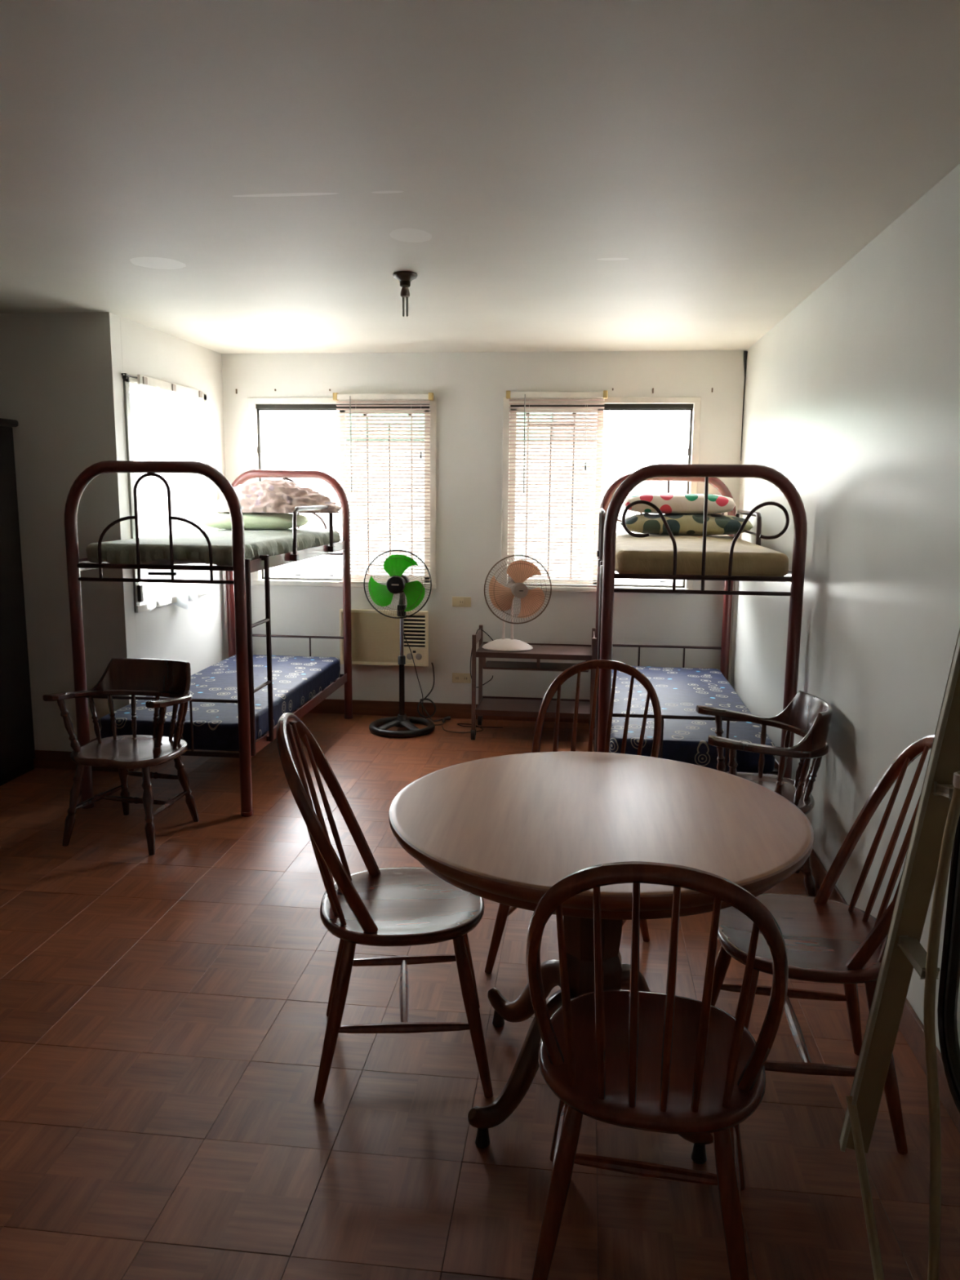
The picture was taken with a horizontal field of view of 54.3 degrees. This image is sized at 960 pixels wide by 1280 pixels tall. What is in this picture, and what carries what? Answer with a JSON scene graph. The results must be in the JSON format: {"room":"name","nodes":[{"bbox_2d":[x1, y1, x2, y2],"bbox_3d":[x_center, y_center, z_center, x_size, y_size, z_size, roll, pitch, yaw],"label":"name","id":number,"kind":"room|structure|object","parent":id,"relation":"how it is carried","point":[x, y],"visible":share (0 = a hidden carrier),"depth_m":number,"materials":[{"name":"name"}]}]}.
{"room":"dormitory","nodes":[
{"label":"dormitory","id":0,"kind":"room"},
{"bbox_2d":[0,311,138,751],"bbox_3d":[-3.092,-0.490,5.006,2.523,2.378,0.109,2,9,6],"label":"wall","id":1,"kind":"structure","parent":0,"point":[61,380],"depth_m":4.79,"materials":[{"name":"paint"}]},
{"bbox_2d":[33,750,134,772],"bbox_3d":[-3.103,0.624,5.125,2.535,0.100,0.012,2,9,6],"label":"baseboard","id":2,"kind":"structure","parent":1,"relation":"attached to","point":[44,759],"depth_m":5.03,"materials":[{"name":"brown wood"}]},
{"bbox_2d":[120,315,228,696],"bbox_3d":[-1.836,-0.572,5.584,0.160,2.378,1.334,2,9,6],"label":"wall","id":3,"kind":"structure","parent":0,"point":[197,635],"depth_m":5.60,"materials":[{"name":"paint"}]},
{"bbox_2d":[121,373,137,378],"bbox_3d":[-1.760,-1.422,5.235,0.022,0.028,1.000,2,9,6],"label":"curtain rod","id":4,"kind":"object","parent":3,"relation":"attached to","point":[125,375],"visible":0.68,"depth_m":4.77,"materials":[{"name":"metal"}]},
{"bbox_2d":[137,374,210,610],"bbox_3d":[-1.737,-0.817,5.401,0.044,1.288,0.860,2,9,6],"label":"curtain","id":5,"kind":"object","parent":4,"relation":"hanging from","point":[171,412],"visible":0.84,"depth_m":5.32,"materials":[{"name":"white fabric"}]},
{"bbox_2d":[123,374,214,613],"bbox_3d":[-1.806,-0.836,5.386,0.130,1.232,1.040,2,9,6],"label":"window","id":6,"kind":"structure","parent":3,"relation":"in","point":[141,602],"depth_m":4.96,"materials":[{"name":"metal"}]},
{"bbox_2d":[0,0,959,353],"bbox_3d":[-1.721,-1.296,2.146,6.156,0.150,8.147,2,9,6],"label":"ceiling","id":7,"kind":"structure","parent":0,"point":[221,176],"depth_m":2.44,"materials":[{"name":"paint"}]},
{"bbox_2d":[392,271,417,316],"bbox_3d":[-0.300,-1.382,3.750,0.100,0.165,0.100,2,9,6],"label":"ceiling lamp","id":8,"kind":"object","parent":7,"relation":"attached to","point":[405,277],"visible":1,"depth_m":3.73,"materials":[{"name":"black metal"}]},
{"bbox_2d":[0,712,959,1279],"bbox_3d":[-1.744,1.165,2.543,5.836,0.121,7.827,2,9,6],"label":"floor","id":9,"kind":"structure","parent":0,"point":[163,1018],"depth_m":2.36,"materials":[{"name":"tile"}]},
{"bbox_2d":[0,417,35,786],"bbox_3d":[-2.917,-0.180,4.675,1.080,1.835,0.569,2,9,6],"label":"wardrobe","id":10,"kind":"object","parent":9,"relation":"on","point":[17,751],"visible":1,"depth_m":4.79,"materials":[{"name":"brown wood"}]},
{"bbox_2d":[42,657,199,855],"bbox_3d":[-1.510,0.483,4.079,0.545,0.747,0.463,3,9,13],"label":"chair","id":11,"kind":"object","parent":9,"relation":"on","point":[132,677],"visible":1,"depth_m":4.12,"materials":[{"name":"brown wood"}]},
{"bbox_2d":[64,460,352,817],"bbox_3d":[-1.360,-0.143,5.203,0.848,1.622,1.943,2,9,6],"label":"bunk bed","id":12,"kind":"object","parent":9,"relation":"on","point":[240,625],"visible":0.77,"depth_m":4.30,"materials":[{"name":"red metal"}]},
{"bbox_2d":[85,528,340,565],"bbox_3d":[-1.360,-0.523,5.147,0.798,0.138,1.872,2,9,6],"label":"mattress","id":13,"kind":"object","parent":12,"relation":"on","point":[189,548],"visible":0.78,"depth_m":4.36,"materials":[{"name":"fabric"}]},
{"bbox_2d":[197,511,309,529],"bbox_3d":[-1.358,-0.721,5.648,0.594,0.106,0.420,1,9,5],"label":"pillow","id":14,"kind":"object","parent":13,"relation":"on","point":[252,521],"visible":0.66,"depth_m":5.46,"materials":[{"name":"green fabric"}]},
{"bbox_2d":[211,478,342,513],"bbox_3d":[-1.226,-0.872,5.627,0.815,0.202,0.466,2,9,6],"label":"blanket","id":15,"kind":"object","parent":14,"relation":"on","point":[266,495],"visible":0.85,"depth_m":5.47,"materials":[{"name":"pink fabric"}]},
{"bbox_2d":[97,654,340,751],"bbox_3d":[-1.366,0.301,5.276,0.732,0.149,1.808,2,9,6],"label":"mattress","id":16,"kind":"object","parent":12,"relation":"on","point":[296,680],"visible":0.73,"depth_m":4.91,"materials":[{"name":"blue fabric"}]},
{"bbox_2d":[275,712,493,1103],"bbox_3d":[-0.247,0.657,2.465,0.539,0.943,0.436,0,9,-5],"label":"dining chair","id":17,"kind":"object","parent":9,"relation":"on","point":[375,906],"visible":0.96,"depth_m":2.35,"materials":[{"name":"brown wood"}]},
{"bbox_2d":[363,549,445,737],"bbox_3d":[-0.452,-0.006,5.912,0.498,1.144,0.587,2,9,6],"label":"fan","id":18,"kind":"object","parent":9,"relation":"on","point":[395,565],"depth_m":5.73,"materials":[{"name":"green plastic"}]},
{"bbox_2d":[417,662,450,721],"bbox_3d":[-0.303,0.345,6.161,0.213,0.378,0.106,5,10,25],"label":"power cord","id":19,"kind":"object","parent":9,"relation":"on","point":[448,717],"visible":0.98,"depth_m":6.18,"materials":[{"name":"rubber"}]},
{"bbox_2d":[441,723,502,733],"bbox_3d":[-0.054,0.563,5.952,0.393,0.006,0.229,2,9,6],"label":"power cord","id":20,"kind":"object","parent":9,"relation":"on","point":[457,723],"visible":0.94,"depth_m":5.99,"materials":[{"name":"black plastic"}]},
{"bbox_2d":[471,624,596,744],"bbox_3d":[0.338,0.267,5.791,0.747,0.655,0.422,2,9,6],"label":"table","id":21,"kind":"object","parent":9,"relation":"on","point":[487,705],"visible":0.84,"depth_m":5.70,"materials":[{"name":"metal"}]},
{"bbox_2d":[470,555,551,688],"bbox_3d":[0.180,-0.094,5.862,0.535,0.898,0.452,2,9,6],"label":"fan","id":22,"kind":"object","parent":21,"relation":"on","point":[501,597],"depth_m":5.69,"materials":[{"name":"plastic"}]},
{"bbox_2d":[475,696,590,719],"bbox_3d":[0.337,0.419,5.823,0.692,0.034,0.388,2,9,6],"label":"tray","id":23,"kind":"object","parent":21,"relation":"on","point":[487,705],"depth_m":5.79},
{"bbox_2d":[475,641,591,660],"bbox_3d":[0.340,0.067,5.767,0.692,0.032,0.388,2,9,6],"label":"shelf","id":24,"kind":"object","parent":21,"relation":"on","point":[540,651],"depth_m":5.66,"materials":[{"name":"brown wood"}]},
{"bbox_2d":[483,660,588,671],"bbox_3d":[0.346,0.162,5.751,0.635,0.012,0.220,2,9,6],"label":"shelf","id":25,"kind":"object","parent":21,"relation":"attached to","point":[509,665],"depth_m":5.72,"materials":[{"name":"brown wood"}]},
{"bbox_2d":[484,659,662,973],"bbox_3d":[0.324,0.570,3.037,0.436,0.943,0.539,5,10,24],"label":"dining chair","id":26,"kind":"object","parent":9,"relation":"on","point":[504,911],"visible":0.38,"depth_m":3.16,"materials":[{"name":"brown wood"}]},
{"bbox_2d":[388,751,813,1164],"bbox_3d":[0.281,0.777,2.350,1.011,0.745,1.011,2,9,6],"label":"dining table","id":27,"kind":"object","parent":9,"relation":"on","point":[505,829],"visible":0.72,"depth_m":2.20,"materials":[{"name":"beige wood"}]},
{"bbox_2d":[525,861,788,1279],"bbox_3d":[0.324,0.773,1.776,0.436,0.943,0.539,2,9,11],"label":"dining chair","id":28,"kind":"object","parent":9,"relation":"on","point":[668,1063],"visible":1,"depth_m":1.66,"materials":[{"name":"brown wood"}]},
{"bbox_2d":[594,463,807,778],"bbox_3d":[1.040,-0.078,4.936,0.850,1.622,1.943,2,9,6],"label":"bunk bed","id":29,"kind":"object","parent":9,"relation":"on","point":[614,498],"visible":0.6,"depth_m":3.96,"materials":[{"name":"red metal"}]},
{"bbox_2d":[608,666,774,773],"bbox_3d":[1.040,0.367,5.008,0.732,0.149,1.808,2,9,6],"label":"mattress","id":30,"kind":"object","parent":29,"relation":"on","point":[679,691],"visible":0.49,"depth_m":4.47,"materials":[{"name":"blue fabric"}]},
{"bbox_2d":[614,532,788,576],"bbox_3d":[1.047,-0.472,4.873,0.742,0.119,1.819,2,9,6],"label":"mattress","id":31,"kind":"object","parent":29,"relation":"on","point":[653,553],"visible":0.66,"depth_m":4.01,"materials":[{"name":"beige fabric"}]},
{"bbox_2d":[620,512,753,535],"bbox_3d":[1.159,-0.658,5.285,0.721,0.124,0.441,2,9,6],"label":"pillow","id":32,"kind":"object","parent":31,"relation":"on","point":[678,524],"visible":0.86,"depth_m":5.10,"materials":[{"name":"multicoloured fabric"}]},
{"bbox_2d":[623,493,735,514],"bbox_3d":[1.121,-0.771,5.282,0.615,0.118,0.357,2,9,7],"label":"pillow","id":33,"kind":"object","parent":32,"relation":"on","point":[668,503],"visible":0.93,"depth_m":5.12,"materials":[{"name":"fabric"}]},
{"bbox_2d":[696,690,832,896],"bbox_3d":[1.068,0.591,3.559,0.463,0.747,0.545,2,9,8],"label":"chair","id":34,"kind":"object","parent":9,"relation":"on","point":[808,716],"visible":0.6,"depth_m":3.49,"materials":[{"name":"brown wood"}]},
{"bbox_2d":[711,734,934,1154],"bbox_3d":[0.846,0.692,2.311,0.539,0.943,0.436,2,9,7],"label":"dining chair","id":35,"kind":"object","parent":9,"relation":"on","point":[827,940],"visible":0.62,"depth_m":2.32,"materials":[{"name":"brown wood"}]},
{"bbox_2d":[839,628,959,1279],"bbox_3d":[0.759,0.573,1.565,0.156,1.403,0.384,2,9,6],"label":"frame","id":36,"kind":"object","parent":9,"relation":"on","point":[930,849],"visible":1,"depth_m":1.63,"materials":[{"name":"beige wood"}]},
{"bbox_2d":[937,815,959,1113],"bbox_3d":[0.794,0.725,1.317,0.023,1.188,0.772,2,9,6],"label":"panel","id":37,"kind":"object","parent":9,"relation":"on","point":[949,978],"visible":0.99,"depth_m":1.64,"materials":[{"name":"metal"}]},
{"bbox_2d":[221,350,746,704],"bbox_3d":[-0.026,-0.642,6.125,3.633,2.378,0.160,2,9,6],"label":"wall","id":38,"kind":"structure","parent":0,"point":[469,388],"depth_m":6.01,"materials":[{"name":"paint"}]},
{"bbox_2d":[247,397,436,589],"bbox_3d":[-0.892,-0.961,6.144,1.238,1.217,0.140,2,9,6],"label":"window","id":39,"kind":"structure","parent":38,"relation":"in","point":[255,405],"depth_m":6.08,"materials":[{"name":"metal"}]},
{"bbox_2d":[333,392,433,585],"bbox_3d":[-0.620,-0.965,6.017,0.643,1.216,0.060,2,9,6],"label":"blind","id":40,"kind":"object","parent":39,"relation":"attached to","point":[336,397],"visible":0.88,"depth_m":5.99,"materials":[{"name":"white plastic"}]},
{"bbox_2d":[339,608,428,666],"bbox_3d":[-0.631,-0.017,6.171,0.590,0.367,0.082,2,9,6],"label":"air conditioner","id":41,"kind":"object","parent":38,"relation":"attached to","point":[375,637],"visible":0.77,"depth_m":6.15,"materials":[{"name":"beige plastic"}]},
{"bbox_2d":[342,612,399,662],"bbox_3d":[-0.712,-0.019,6.171,0.395,0.325,0.025,2,9,6],"label":"panel","id":42,"kind":"object","parent":41,"relation":"attached to","point":[375,637],"depth_m":6.16,"materials":[{"name":"beige plastic"}]},
{"bbox_2d":[292,698,588,723],"bbox_3d":[-0.046,0.476,6.219,3.289,0.100,0.012,2,9,6],"label":"baseboard","id":43,"kind":"structure","parent":38,"relation":"attached to","point":[380,708],"depth_m":6.26,"materials":[{"name":"brown wood"}]},
{"bbox_2d":[452,596,471,607],"bbox_3d":[-0.120,-0.249,6.112,0.124,0.066,0.010,2,9,6],"label":"outlet","id":44,"kind":"object","parent":38,"relation":"attached to","point":[465,602],"visible":1,"depth_m":6.11,"materials":[{"name":"beige plastic"}]},
{"bbox_2d":[458,599,463,604],"bbox_3d":[-0.121,-0.249,6.110,0.032,0.036,0.004,2,9,6],"label":"socket","id":45,"kind":"object","parent":44,"relation":"attached to","point":[460,601],"depth_m":6.11,"materials":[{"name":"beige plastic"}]},
{"bbox_2d":[452,672,471,683],"bbox_3d":[-0.123,0.252,6.193,0.124,0.066,0.010,2,9,6],"label":"outlet","id":46,"kind":"object","parent":38,"relation":"attached to","point":[458,677],"visible":1,"depth_m":6.19,"materials":[{"name":"beige plastic"}]},
{"bbox_2d":[454,675,459,680],"bbox_3d":[-0.151,0.252,6.194,0.032,0.036,0.004,2,9,6],"label":"socket","id":47,"kind":"object","parent":46,"relation":"attached to","point":[456,677],"depth_m":6.19,"materials":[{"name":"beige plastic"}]},
{"bbox_2d":[463,675,468,680],"bbox_3d":[-0.093,0.254,6.187,0.032,0.036,0.004,2,9,6],"label":"socket","id":48,"kind":"object","parent":46,"relation":"attached to","point":[465,677],"depth_m":6.19,"materials":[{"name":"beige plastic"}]},
{"bbox_2d":[501,396,701,594],"bbox_3d":[0.754,-0.916,5.961,1.220,1.217,0.140,2,9,6],"label":"window","id":49,"kind":"structure","parent":38,"relation":"in","point":[693,404],"depth_m":5.96,"materials":[{"name":"metal"}]},
{"bbox_2d":[506,390,608,587],"bbox_3d":[0.470,-0.945,5.894,0.628,1.216,0.060,2,9,6],"label":"blind","id":50,"kind":"object","parent":49,"relation":"attached to","point":[509,394],"visible":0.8,"depth_m":5.87,"materials":[{"name":"white plastic"}]},
{"bbox_2d":[729,163,959,1053],"bbox_3d":[1.236,0.032,2.022,0.181,2.378,7.838,2,9,6],"label":"wall","id":51,"kind":"structure","parent":0,"point":[853,396],"depth_m":3.13,"materials":[{"name":"paint"}]},
{"bbox_2d":[762,773,959,1133],"bbox_3d":[1.150,1.136,2.204,0.012,0.100,7.827,2,9,6],"label":"baseboard","id":52,"kind":"structure","parent":51,"relation":"attached to","point":[911,1027],"depth_m":2.54,"materials":[{"name":"brown wood"}]},
{"label":"outside","id":53,"kind":"structure","parent":0,"visible":0},
{"bbox_3d":[-1.349,3.554,6.843,44.000,0.200,40.000,2,9,6],"label":"ground","id":54,"kind":"structure","parent":53,"visible":0},
{"bbox_2d":[129,397,689,595],"bbox_3d":[0.842,-0.154,12.049,17.000,5.500,3.120,2,9,6],"label":"sky","id":55,"kind":"structure","parent":54,"relation":"on","point":[292,440],"depth_m":10.43,"materials":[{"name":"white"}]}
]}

